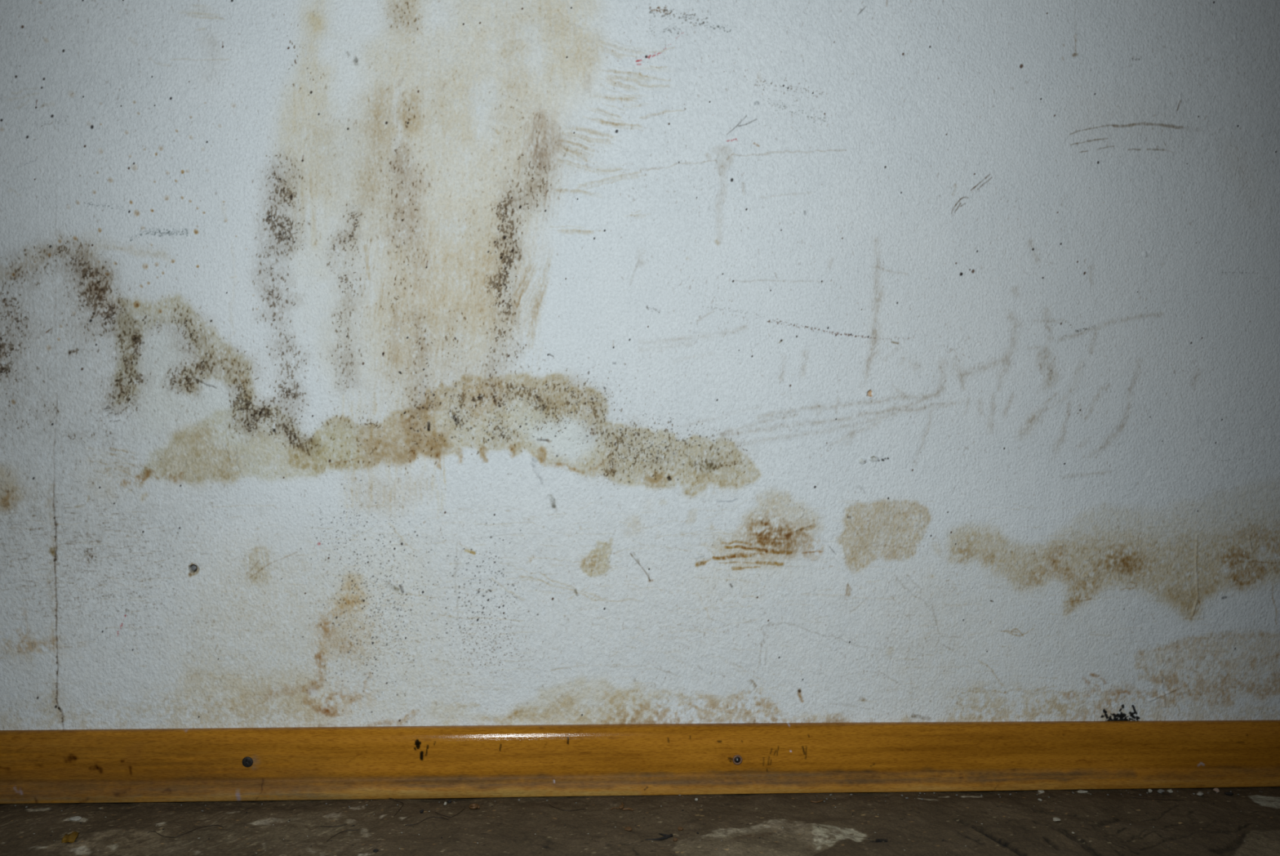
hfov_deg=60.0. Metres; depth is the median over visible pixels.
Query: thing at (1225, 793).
seed
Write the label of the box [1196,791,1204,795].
lump
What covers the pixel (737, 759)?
screw
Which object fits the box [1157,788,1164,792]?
lump
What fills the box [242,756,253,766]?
screw
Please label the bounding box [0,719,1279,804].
baseboard
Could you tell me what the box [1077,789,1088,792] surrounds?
flake
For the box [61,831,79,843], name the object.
scrap
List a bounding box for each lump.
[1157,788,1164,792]
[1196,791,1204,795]
[1213,787,1219,791]
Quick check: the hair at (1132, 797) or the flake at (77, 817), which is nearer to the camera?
the flake at (77, 817)
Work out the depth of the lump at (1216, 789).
1.01 m
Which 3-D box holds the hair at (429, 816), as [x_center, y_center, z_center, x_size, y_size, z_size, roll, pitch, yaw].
[-0.175,0.322,0.909,0.036,0.002,0.008,0,3,-24]
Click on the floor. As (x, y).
(1100, 821)
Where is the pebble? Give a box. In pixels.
[1053,817,1061,821]
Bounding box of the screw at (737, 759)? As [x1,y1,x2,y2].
[732,754,742,764]
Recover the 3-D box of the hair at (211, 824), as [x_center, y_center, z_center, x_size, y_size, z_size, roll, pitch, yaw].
[-0.361,0.321,0.882,0.056,0.003,0.016,0,3,-26]
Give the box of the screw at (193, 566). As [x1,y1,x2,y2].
[191,564,196,569]
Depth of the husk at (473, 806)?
0.94 m
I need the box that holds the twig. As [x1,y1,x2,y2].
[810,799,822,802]
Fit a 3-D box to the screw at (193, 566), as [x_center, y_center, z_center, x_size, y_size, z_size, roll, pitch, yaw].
[-0.383,0.120,0.955,0.004,0.004,0.006,2,3,12]
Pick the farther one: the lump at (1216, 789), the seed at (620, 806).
the lump at (1216, 789)
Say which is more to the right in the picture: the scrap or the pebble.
the pebble
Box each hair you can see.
[147,824,222,837]
[405,816,448,825]
[1132,796,1184,799]
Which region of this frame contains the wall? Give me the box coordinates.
[0,0,1279,729]
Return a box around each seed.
[610,801,633,810]
[1224,791,1233,795]
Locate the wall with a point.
(470, 362)
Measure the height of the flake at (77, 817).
0.002 m
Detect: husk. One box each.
[468,803,479,808]
[624,826,631,830]
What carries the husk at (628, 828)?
on the floor
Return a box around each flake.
[68,815,81,820]
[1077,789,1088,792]
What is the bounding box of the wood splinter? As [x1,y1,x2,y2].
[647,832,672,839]
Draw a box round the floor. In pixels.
[0,786,1279,855]

